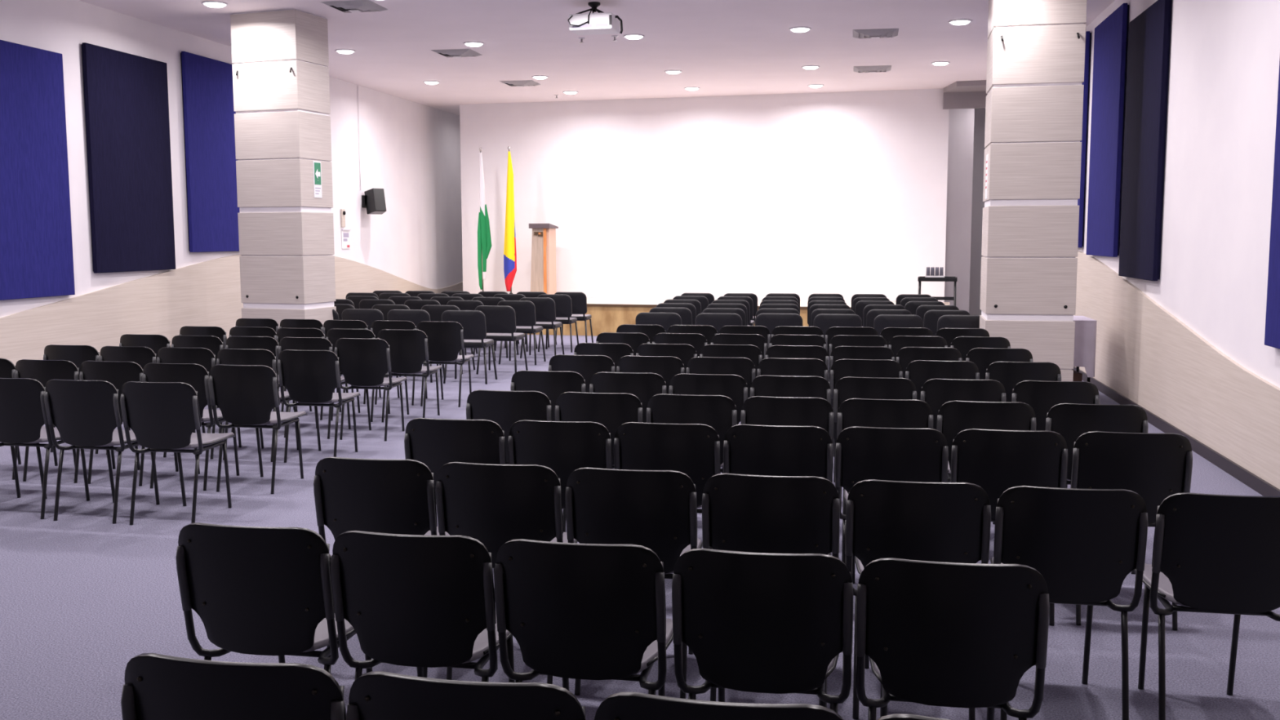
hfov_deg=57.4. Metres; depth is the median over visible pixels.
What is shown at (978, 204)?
wall
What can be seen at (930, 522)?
chair
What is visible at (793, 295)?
padded chair
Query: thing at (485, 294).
padded chair
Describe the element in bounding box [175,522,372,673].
chair
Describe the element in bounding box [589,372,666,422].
chair
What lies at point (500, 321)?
padded chair
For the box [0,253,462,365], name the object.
wall paneling
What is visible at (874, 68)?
ceiling vent
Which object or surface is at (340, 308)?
padded chair
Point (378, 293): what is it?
padded chair
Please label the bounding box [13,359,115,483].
chair
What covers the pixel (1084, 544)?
chair
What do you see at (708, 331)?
chair
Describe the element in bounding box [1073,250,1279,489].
wall paneling
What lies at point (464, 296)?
padded chair
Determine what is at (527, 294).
padded chair
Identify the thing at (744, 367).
chair
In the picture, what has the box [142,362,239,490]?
chair
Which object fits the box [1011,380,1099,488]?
chair
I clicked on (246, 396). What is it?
chair
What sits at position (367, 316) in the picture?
padded chair
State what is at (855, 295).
padded chair
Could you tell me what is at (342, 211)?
station
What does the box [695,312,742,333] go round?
padded chair
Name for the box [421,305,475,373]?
padded chair
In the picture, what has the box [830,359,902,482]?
chair
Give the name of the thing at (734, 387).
chair
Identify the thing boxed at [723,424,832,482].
chair
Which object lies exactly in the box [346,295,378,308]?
padded chair
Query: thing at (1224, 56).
wall
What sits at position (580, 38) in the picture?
sprinkler head
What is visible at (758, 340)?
chair
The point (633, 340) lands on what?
chair
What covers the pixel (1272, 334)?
acoustic panel
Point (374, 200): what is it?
wall speaker
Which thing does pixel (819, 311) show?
padded chair
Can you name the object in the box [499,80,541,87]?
ceiling vent
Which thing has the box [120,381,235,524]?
chair
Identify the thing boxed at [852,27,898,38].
ceiling vent
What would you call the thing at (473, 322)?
padded chair
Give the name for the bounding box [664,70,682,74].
recessed light
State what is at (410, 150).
wall
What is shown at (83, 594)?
floor
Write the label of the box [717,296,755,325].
padded chair
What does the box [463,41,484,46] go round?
recessed light
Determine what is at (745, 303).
padded chair
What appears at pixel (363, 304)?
padded chair
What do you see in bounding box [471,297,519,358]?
padded chair
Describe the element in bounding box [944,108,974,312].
wall
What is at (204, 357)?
chair
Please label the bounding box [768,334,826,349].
chair
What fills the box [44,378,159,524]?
chair
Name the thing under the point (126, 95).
acoustic panel
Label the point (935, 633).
chair
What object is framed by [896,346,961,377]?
chair
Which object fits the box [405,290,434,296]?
padded chair
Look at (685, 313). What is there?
padded chair
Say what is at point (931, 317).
padded chair
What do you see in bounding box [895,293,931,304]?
padded chair
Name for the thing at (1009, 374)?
chair
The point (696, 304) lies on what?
padded chair
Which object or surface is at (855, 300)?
padded chair
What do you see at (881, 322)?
padded chair
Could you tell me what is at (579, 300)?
padded chair
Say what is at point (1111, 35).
acoustic panel
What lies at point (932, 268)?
drinking glass
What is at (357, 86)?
cable conduit
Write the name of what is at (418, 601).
chair
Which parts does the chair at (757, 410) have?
backrest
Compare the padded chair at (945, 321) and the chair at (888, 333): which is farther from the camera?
the padded chair at (945, 321)
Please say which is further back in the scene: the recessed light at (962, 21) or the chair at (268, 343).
the recessed light at (962, 21)
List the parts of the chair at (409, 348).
leg, backrest, leg, seat, leg, frame, leg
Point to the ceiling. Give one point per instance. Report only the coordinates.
(720, 47)
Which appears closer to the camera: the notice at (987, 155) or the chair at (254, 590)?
the chair at (254, 590)
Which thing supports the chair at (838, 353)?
on the floor
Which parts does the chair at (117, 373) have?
leg, backrest, leg, leg, leg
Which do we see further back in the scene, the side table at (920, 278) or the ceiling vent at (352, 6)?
the side table at (920, 278)
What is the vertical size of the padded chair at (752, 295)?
0.832 m
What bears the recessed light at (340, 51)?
in the ceiling
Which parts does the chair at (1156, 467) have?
leg, backrest, leg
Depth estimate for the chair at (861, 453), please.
4.98 m
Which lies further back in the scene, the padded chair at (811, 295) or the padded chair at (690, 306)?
the padded chair at (811, 295)
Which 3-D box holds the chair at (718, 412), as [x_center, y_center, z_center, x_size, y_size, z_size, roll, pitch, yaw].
[0.310,0.565,6.310,0.473,0.833,0.570,1,6,11]
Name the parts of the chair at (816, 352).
backrest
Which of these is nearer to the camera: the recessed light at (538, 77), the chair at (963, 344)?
the chair at (963, 344)
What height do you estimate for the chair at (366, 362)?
0.833 m
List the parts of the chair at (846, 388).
frame, leg, backrest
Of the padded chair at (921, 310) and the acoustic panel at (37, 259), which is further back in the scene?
the padded chair at (921, 310)
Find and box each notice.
[341,229,351,248]
[985,153,988,199]
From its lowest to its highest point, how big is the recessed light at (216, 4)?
0.038 m
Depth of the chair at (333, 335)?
10.41 m
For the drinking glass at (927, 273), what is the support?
on the tray
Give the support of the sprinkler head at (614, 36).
attached to the ceiling
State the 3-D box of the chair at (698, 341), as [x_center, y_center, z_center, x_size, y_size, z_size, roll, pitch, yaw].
[0.378,0.163,10.127,0.473,0.833,0.570,1,6,11]
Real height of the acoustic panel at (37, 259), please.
2.420 m
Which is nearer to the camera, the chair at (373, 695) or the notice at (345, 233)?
the chair at (373, 695)
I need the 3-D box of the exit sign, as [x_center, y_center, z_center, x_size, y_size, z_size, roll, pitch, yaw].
[-3.590,-2.007,13.009,0.027,0.400,0.144,2,6,19]
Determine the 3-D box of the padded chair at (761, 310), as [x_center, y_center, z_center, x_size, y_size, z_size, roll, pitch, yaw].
[1.598,-0.195,13.501,0.511,0.832,0.532,1,6,9]
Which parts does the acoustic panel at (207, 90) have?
backing frame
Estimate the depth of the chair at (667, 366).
7.96 m
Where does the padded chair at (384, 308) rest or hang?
on the floor
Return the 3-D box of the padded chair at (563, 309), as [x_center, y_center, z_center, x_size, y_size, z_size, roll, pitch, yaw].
[-1.182,-0.543,16.863,0.511,0.832,0.532,1,6,10]
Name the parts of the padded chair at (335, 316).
backrest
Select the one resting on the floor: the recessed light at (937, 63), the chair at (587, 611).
the chair at (587, 611)
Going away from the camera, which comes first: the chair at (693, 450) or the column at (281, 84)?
the chair at (693, 450)
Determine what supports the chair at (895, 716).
on the floor
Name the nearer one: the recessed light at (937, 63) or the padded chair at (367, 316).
the padded chair at (367, 316)
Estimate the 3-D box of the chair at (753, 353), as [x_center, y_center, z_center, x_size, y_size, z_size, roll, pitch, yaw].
[0.729,0.272,9.086,0.473,0.833,0.570,1,6,10]
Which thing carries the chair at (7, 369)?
on the floor
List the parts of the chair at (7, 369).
backrest, leg, leg, leg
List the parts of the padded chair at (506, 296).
backrest, leg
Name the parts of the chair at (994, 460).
backrest, leg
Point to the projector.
(600, 23)
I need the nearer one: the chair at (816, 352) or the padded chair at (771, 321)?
the chair at (816, 352)
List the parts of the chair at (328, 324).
backrest, leg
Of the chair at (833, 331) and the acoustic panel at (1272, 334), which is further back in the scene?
the chair at (833, 331)
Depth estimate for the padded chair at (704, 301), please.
16.03 m
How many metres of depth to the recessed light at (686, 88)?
19.25 m
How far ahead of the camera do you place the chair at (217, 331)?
10.72 m
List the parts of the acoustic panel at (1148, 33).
backing frame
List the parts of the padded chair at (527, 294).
backrest, leg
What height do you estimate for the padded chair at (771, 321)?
0.832 m
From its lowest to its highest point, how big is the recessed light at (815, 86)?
0.038 m
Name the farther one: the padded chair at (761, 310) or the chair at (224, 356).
the padded chair at (761, 310)
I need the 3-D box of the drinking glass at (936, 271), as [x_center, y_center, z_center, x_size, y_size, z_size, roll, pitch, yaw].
[4.400,-1.296,17.328,0.060,0.155,0.060,1,6,10]
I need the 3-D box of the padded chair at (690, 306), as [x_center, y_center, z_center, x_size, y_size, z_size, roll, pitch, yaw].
[0.483,-0.307,14.588,0.511,0.832,0.533,1,6,12]
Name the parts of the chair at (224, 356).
leg, backrest, leg, leg, frame, seat, leg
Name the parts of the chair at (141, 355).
backrest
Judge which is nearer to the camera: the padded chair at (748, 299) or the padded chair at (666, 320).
the padded chair at (666, 320)
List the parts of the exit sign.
green plate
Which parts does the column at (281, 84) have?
cladding panel, cladding panel, cladding panel, cladding panel, cladding panel, cladding panel, cladding panel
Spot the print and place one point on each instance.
(345, 235)
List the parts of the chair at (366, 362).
leg, frame, backrest, leg, seat, leg, frame, leg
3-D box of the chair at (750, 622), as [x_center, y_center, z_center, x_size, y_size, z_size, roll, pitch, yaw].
[0.360,0.881,3.313,0.473,0.833,0.570,1,6,10]
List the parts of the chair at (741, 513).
leg, backrest, frame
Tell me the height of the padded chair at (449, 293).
0.832 m
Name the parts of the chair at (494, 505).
leg, backrest, leg, frame, seat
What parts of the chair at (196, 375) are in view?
leg, backrest, leg, leg, seat, frame, leg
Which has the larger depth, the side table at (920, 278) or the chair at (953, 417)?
the side table at (920, 278)
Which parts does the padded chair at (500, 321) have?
leg, leg, backrest, seat, leg, frame, leg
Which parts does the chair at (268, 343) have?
backrest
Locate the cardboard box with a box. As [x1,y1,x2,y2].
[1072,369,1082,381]
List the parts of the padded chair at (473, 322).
leg, leg, backrest, seat, leg, frame, leg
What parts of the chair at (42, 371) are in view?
leg, backrest, leg, leg, leg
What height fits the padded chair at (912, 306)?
0.832 m
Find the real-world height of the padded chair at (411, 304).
0.832 m
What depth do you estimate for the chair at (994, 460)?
4.92 m
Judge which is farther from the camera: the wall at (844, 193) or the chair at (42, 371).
the wall at (844, 193)
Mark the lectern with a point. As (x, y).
(543, 273)
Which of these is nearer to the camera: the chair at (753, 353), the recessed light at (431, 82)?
the chair at (753, 353)
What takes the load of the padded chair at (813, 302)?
on the floor
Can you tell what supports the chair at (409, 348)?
on the floor
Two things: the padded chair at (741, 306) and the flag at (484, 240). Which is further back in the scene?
the flag at (484, 240)
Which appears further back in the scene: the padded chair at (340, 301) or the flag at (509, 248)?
the flag at (509, 248)
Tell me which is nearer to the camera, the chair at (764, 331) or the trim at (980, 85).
the chair at (764, 331)
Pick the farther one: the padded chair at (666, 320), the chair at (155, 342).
the padded chair at (666, 320)
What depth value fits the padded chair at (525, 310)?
14.98 m
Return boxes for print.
[342,232,348,240]
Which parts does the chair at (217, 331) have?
backrest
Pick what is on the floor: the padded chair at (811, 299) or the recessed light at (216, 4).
the padded chair at (811, 299)
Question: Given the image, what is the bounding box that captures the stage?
[527,297,949,335]
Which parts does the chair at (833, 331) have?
backrest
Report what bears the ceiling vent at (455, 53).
in the ceiling
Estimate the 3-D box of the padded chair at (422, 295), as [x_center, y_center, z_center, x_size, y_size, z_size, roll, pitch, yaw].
[-2.965,-0.576,17.213,0.511,0.832,0.532,1,6,9]
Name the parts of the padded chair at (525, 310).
leg, leg, backrest, seat, leg, frame, leg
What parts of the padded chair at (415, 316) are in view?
backrest, leg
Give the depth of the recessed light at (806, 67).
16.84 m
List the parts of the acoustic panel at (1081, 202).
backing frame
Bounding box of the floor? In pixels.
[0,334,1279,719]
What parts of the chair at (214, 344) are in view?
backrest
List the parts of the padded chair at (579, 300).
backrest, seat, leg, leg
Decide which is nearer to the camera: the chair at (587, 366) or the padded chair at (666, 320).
the chair at (587, 366)
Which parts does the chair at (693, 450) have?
backrest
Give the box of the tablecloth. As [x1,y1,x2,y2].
[1073,315,1097,377]
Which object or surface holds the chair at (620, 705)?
on the floor
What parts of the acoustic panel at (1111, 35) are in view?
backing frame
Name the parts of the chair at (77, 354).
backrest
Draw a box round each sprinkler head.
[578,37,584,43]
[611,35,617,41]
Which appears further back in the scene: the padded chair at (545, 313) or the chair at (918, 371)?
the padded chair at (545, 313)
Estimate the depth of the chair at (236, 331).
10.64 m
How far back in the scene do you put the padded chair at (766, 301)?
14.93 m
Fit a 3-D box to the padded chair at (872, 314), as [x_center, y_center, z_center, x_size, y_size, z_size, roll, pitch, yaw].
[2.818,-0.172,13.261,0.511,0.832,0.532,1,6,11]
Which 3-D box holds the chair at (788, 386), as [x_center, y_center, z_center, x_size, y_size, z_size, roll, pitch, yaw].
[0.926,0.479,7.117,0.473,0.833,0.570,1,6,11]
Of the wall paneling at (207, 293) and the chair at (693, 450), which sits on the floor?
the chair at (693, 450)
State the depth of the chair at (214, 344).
9.71 m
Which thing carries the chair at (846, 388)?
on the floor
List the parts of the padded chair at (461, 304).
backrest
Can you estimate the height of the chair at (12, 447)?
0.833 m
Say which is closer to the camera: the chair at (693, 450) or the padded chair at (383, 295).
the chair at (693, 450)
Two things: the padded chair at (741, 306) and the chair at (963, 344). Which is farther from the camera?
the padded chair at (741, 306)
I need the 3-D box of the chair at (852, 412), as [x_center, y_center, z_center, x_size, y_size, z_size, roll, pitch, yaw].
[1.272,0.582,6.129,0.473,0.833,0.570,1,6,10]
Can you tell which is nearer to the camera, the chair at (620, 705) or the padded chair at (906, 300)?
the chair at (620, 705)
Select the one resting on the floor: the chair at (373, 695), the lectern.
the chair at (373, 695)
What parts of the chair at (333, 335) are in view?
leg, backrest, leg, leg, leg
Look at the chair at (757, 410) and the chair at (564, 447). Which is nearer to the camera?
the chair at (564, 447)
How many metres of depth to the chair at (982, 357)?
8.47 m
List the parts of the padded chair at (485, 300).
backrest, leg, leg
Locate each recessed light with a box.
[201,0,227,8]
[335,48,355,53]
[422,80,439,84]
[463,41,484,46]
[531,75,548,79]
[562,90,577,93]
[622,34,644,39]
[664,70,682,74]
[684,87,699,90]
[789,26,811,32]
[801,65,819,69]
[808,84,823,88]
[930,61,950,65]
[948,18,972,25]
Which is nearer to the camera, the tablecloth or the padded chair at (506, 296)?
the tablecloth
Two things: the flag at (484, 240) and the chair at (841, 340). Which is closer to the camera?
the chair at (841, 340)
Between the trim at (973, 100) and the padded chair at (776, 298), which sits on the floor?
the padded chair at (776, 298)
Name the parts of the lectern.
panel, panel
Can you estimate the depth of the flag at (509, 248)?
20.59 m
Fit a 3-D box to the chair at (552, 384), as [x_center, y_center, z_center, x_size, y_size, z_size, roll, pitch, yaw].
[-0.519,0.453,7.391,0.473,0.833,0.570,1,6,10]
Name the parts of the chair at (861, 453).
frame, leg, seat, leg, backrest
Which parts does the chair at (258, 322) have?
backrest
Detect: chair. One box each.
[0,358,57,479]
[0,377,89,519]
[10,445,21,497]
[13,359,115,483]
[43,344,130,453]
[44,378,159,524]
[79,360,178,486]
[98,346,156,454]
[119,333,170,358]
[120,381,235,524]
[120,653,346,719]
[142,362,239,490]
[156,346,241,458]
[171,335,223,433]
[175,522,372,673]
[179,325,226,408]
[208,364,306,493]
[216,348,298,462]
[225,336,297,432]
[228,326,293,411]
[235,318,279,374]
[275,327,341,420]
[277,349,360,462]
[278,337,351,439]
[279,319,337,392]
[313,457,449,677]
[322,320,381,404]
[325,328,390,422]
[330,530,515,682]
[332,309,341,376]
[333,298,354,306]
[333,303,355,319]
[334,337,407,440]
[342,308,400,377]
[345,293,378,298]
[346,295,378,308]
[346,671,586,719]
[359,299,395,309]
[370,320,427,405]
[371,304,426,365]
[373,290,402,297]
[377,328,442,422]
[378,293,410,299]
[387,296,421,304]
[387,309,444,382]
[404,299,440,309]
[404,417,506,602]
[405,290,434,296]
[416,320,474,407]
[417,293,448,299]
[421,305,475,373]
[430,296,477,355]
[435,462,577,684]
[440,291,470,296]
[441,310,497,384]
[446,300,495,362]
[452,293,495,346]
[466,389,551,464]
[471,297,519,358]
[475,305,528,374]
[478,291,519,343]
[493,293,537,351]
[493,538,672,696]
[497,300,546,364]
[507,419,612,508]
[510,370,586,421]
[516,291,556,346]
[520,297,564,358]
[537,293,578,352]
[548,354,614,392]
[554,292,593,344]
[555,391,643,532]
[564,467,702,698]
[573,342,633,372]
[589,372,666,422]
[594,692,843,719]
[595,332,649,355]
[613,422,720,549]
[616,324,665,343]
[616,355,684,394]
[635,312,681,333]
[635,343,697,373]
[646,393,737,473]
[648,306,692,324]
[652,333,706,356]
[656,302,696,324]
[663,299,701,315]
[666,324,717,344]
[668,373,747,424]
[671,548,853,713]
[672,295,708,313]
[680,293,714,304]
[685,356,755,398]
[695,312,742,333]
[699,344,762,377]
[702,307,745,325]
[702,473,839,707]
[706,303,747,325]
[711,299,750,325]
[711,333,767,359]
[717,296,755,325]
[719,325,770,348]
[723,293,757,325]
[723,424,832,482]
[740,395,834,466]
[750,374,831,404]
[755,308,799,317]
[755,313,802,338]
[756,357,827,381]
[758,303,799,313]
[760,299,799,306]
[761,296,798,303]
[764,345,828,382]
[765,293,799,310]
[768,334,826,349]
[771,325,823,337]
[807,297,844,326]
[807,300,846,324]
[808,293,843,299]
[808,304,850,326]
[810,308,855,326]
[813,313,862,339]
[825,326,878,385]
[828,334,887,382]
[829,346,894,456]
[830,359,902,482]
[833,377,916,511]
[835,426,948,583]
[836,398,933,552]
[845,479,991,719]
[851,293,886,310]
[852,297,889,311]
[854,300,894,327]
[855,557,1049,719]
[862,304,905,327]
[866,309,911,328]
[873,314,923,335]
[876,713,949,719]
[880,327,933,347]
[888,335,947,360]
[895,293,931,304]
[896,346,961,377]
[900,297,937,306]
[904,301,945,315]
[905,360,979,399]
[915,305,959,322]
[920,378,1005,524]
[923,310,969,336]
[935,328,989,347]
[936,400,1035,482]
[937,315,979,331]
[950,336,1010,360]
[950,428,1067,625]
[965,347,1033,379]
[985,361,1061,401]
[990,485,1147,719]
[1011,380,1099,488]
[1044,403,1148,573]
[1070,431,1192,631]
[1133,492,1279,719]
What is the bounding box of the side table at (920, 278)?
[917,275,957,306]
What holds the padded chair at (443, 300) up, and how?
on the floor
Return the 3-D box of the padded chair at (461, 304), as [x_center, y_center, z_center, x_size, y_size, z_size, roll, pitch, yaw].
[-2.218,-0.381,15.344,0.511,0.832,0.532,1,6,10]
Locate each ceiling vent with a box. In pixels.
[320,0,388,13]
[431,48,482,57]
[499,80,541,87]
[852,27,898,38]
[853,65,891,73]
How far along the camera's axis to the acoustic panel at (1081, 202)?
13.53 m
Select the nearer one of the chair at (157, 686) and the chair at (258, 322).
the chair at (157, 686)
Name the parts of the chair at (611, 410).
leg, backrest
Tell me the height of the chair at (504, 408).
0.833 m
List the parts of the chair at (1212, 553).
leg, frame, leg, seat, backrest, leg, frame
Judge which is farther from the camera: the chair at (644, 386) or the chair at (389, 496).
the chair at (644, 386)
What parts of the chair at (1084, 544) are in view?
leg, backrest, leg, leg, frame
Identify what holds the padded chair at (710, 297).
on the floor
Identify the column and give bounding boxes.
[230,8,336,383]
[979,0,1087,381]
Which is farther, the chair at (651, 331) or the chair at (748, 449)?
the chair at (651, 331)
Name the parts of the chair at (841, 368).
frame, leg, backrest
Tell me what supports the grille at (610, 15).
attached to the projector
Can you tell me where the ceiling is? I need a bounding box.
[79,0,1115,115]
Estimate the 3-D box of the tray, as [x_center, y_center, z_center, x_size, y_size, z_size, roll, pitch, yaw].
[4.386,-1.234,17.390,0.280,0.045,0.200,1,6,14]
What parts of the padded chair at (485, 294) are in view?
backrest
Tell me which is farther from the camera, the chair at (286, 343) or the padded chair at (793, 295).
the padded chair at (793, 295)
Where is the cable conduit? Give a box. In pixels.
[357,85,360,190]
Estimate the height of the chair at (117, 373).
0.833 m
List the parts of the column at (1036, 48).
cladding panel, cladding panel, cladding panel, cladding panel, cladding panel, cladding panel, cladding panel, cladding panel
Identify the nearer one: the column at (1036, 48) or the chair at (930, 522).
the chair at (930, 522)
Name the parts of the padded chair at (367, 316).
backrest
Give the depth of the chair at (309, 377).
8.49 m
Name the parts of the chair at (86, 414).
leg, frame, backrest, leg, seat, leg, frame, leg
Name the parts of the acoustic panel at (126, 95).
backing frame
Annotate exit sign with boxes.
[312,160,322,197]
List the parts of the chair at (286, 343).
leg, backrest, leg, leg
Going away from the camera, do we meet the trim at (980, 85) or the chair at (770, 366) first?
the chair at (770, 366)
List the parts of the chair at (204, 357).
backrest, leg, leg, leg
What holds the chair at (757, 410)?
on the floor
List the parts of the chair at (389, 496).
frame, backrest, leg, frame, seat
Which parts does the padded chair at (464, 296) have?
backrest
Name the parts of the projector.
panel, mount arm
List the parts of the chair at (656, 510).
leg, backrest, leg, seat, leg, frame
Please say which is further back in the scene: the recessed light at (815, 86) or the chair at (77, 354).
the recessed light at (815, 86)
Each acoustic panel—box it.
[0,40,75,300]
[81,42,175,273]
[180,51,239,252]
[1077,31,1091,247]
[1085,3,1128,257]
[1118,0,1172,280]
[1264,60,1279,349]
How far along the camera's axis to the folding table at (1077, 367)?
12.23 m
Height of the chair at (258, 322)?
0.833 m
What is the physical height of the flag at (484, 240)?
2.695 m
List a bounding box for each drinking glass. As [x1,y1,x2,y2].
[925,266,929,275]
[930,266,934,275]
[934,266,938,275]
[939,266,943,275]
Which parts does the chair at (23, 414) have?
backrest, leg, seat, leg, frame, leg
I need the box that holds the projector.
[567,1,622,35]
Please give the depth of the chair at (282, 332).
10.50 m
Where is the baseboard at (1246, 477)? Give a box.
[1071,366,1279,496]
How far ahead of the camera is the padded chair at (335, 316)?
13.38 m
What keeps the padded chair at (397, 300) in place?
on the floor
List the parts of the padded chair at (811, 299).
backrest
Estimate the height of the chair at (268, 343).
0.833 m
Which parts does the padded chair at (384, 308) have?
backrest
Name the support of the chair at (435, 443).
on the floor
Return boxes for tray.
[924,275,944,277]
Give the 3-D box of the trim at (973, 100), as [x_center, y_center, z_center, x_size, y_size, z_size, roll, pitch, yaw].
[5.643,-4.290,19.291,1.240,0.260,0.110,1,6,10]
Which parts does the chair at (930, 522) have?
frame, leg, seat, leg, backrest, leg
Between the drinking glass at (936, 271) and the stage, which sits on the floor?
the stage
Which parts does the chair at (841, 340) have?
backrest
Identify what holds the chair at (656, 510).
on the floor
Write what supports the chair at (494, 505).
on the floor
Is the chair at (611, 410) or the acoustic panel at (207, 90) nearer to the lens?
the chair at (611, 410)
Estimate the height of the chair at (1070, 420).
0.833 m
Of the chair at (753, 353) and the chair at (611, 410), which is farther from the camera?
the chair at (753, 353)
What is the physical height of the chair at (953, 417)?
0.833 m
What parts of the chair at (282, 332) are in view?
leg, backrest, leg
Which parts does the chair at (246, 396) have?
leg, frame, backrest, leg, leg, seat, frame, leg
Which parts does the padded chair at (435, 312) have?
backrest, leg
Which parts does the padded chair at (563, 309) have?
leg, leg, backrest, seat, leg, leg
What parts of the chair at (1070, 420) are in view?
backrest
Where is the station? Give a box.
[340,208,345,226]
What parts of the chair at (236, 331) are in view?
backrest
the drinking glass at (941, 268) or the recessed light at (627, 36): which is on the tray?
the drinking glass at (941, 268)
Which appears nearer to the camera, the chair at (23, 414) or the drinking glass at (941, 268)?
the chair at (23, 414)
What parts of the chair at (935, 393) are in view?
backrest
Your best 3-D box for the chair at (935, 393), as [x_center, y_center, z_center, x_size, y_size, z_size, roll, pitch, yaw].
[1.887,0.496,6.935,0.473,0.833,0.570,1,6,11]
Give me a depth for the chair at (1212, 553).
3.72 m
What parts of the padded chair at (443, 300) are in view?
backrest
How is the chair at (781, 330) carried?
on the floor
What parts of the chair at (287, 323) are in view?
backrest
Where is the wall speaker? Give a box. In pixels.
[361,188,386,214]
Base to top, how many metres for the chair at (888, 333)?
0.833 m
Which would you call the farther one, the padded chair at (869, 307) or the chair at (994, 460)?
the padded chair at (869, 307)
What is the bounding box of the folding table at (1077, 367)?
[1075,366,1090,382]
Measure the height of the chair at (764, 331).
0.833 m
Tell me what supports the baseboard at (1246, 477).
attached to the wall at (1224, 56)
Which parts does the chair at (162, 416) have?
leg, frame, backrest, leg, leg, seat, frame, leg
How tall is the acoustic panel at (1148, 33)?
2.435 m
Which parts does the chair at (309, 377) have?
leg, frame, backrest, leg, seat, leg, frame, leg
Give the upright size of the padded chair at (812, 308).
0.832 m
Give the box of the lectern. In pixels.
[528,223,558,293]
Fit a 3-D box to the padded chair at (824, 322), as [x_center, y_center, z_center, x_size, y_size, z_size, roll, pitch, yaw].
[2.118,-0.092,12.519,0.511,0.832,0.532,1,6,11]
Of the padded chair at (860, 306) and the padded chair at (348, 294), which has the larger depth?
the padded chair at (348, 294)
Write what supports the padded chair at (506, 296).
on the floor
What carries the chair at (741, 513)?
on the floor
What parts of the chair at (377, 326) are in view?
leg, backrest, leg, leg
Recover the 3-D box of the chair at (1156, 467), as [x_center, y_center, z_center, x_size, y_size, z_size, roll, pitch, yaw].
[2.091,0.686,5.129,0.473,0.833,0.570,1,6,10]
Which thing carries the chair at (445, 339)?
on the floor
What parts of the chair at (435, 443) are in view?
backrest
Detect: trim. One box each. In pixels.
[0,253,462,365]
[942,91,987,109]
[943,80,986,92]
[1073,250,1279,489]
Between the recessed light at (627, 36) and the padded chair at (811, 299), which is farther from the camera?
the padded chair at (811, 299)
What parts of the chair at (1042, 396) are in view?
backrest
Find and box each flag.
[477,146,491,291]
[503,146,516,293]
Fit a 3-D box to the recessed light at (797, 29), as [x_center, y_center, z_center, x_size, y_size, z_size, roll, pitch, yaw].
[1.892,-3.896,13.819,0.264,0.038,0.264,1,6,10]
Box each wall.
[0,0,462,317]
[459,88,949,302]
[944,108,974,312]
[968,108,986,315]
[1077,0,1279,387]
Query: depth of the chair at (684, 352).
8.86 m
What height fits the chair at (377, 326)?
0.833 m
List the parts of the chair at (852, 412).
leg, backrest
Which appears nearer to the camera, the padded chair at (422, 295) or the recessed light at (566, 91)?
the padded chair at (422, 295)
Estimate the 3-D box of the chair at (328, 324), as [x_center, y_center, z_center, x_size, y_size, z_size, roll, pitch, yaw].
[-2.864,-0.006,11.798,0.473,0.833,0.570,1,6,11]
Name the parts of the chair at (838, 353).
backrest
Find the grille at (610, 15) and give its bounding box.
[608,14,611,24]
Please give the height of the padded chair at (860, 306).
0.832 m
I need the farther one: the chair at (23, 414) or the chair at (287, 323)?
the chair at (287, 323)
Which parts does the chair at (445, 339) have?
leg, backrest, leg, seat, leg, frame, leg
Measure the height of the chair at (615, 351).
0.833 m
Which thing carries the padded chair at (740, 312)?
on the floor
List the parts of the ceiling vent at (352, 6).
plate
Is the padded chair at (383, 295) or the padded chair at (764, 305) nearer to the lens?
the padded chair at (764, 305)
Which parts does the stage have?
panel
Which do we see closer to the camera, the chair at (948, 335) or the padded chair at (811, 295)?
the chair at (948, 335)
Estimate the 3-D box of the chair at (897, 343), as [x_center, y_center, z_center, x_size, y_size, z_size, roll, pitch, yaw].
[2.315,0.192,9.810,0.473,0.833,0.570,1,6,11]
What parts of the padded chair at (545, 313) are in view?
leg, leg, backrest, seat, leg, leg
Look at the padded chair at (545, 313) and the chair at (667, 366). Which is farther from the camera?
the padded chair at (545, 313)
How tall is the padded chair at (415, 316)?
0.832 m
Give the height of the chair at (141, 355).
0.833 m

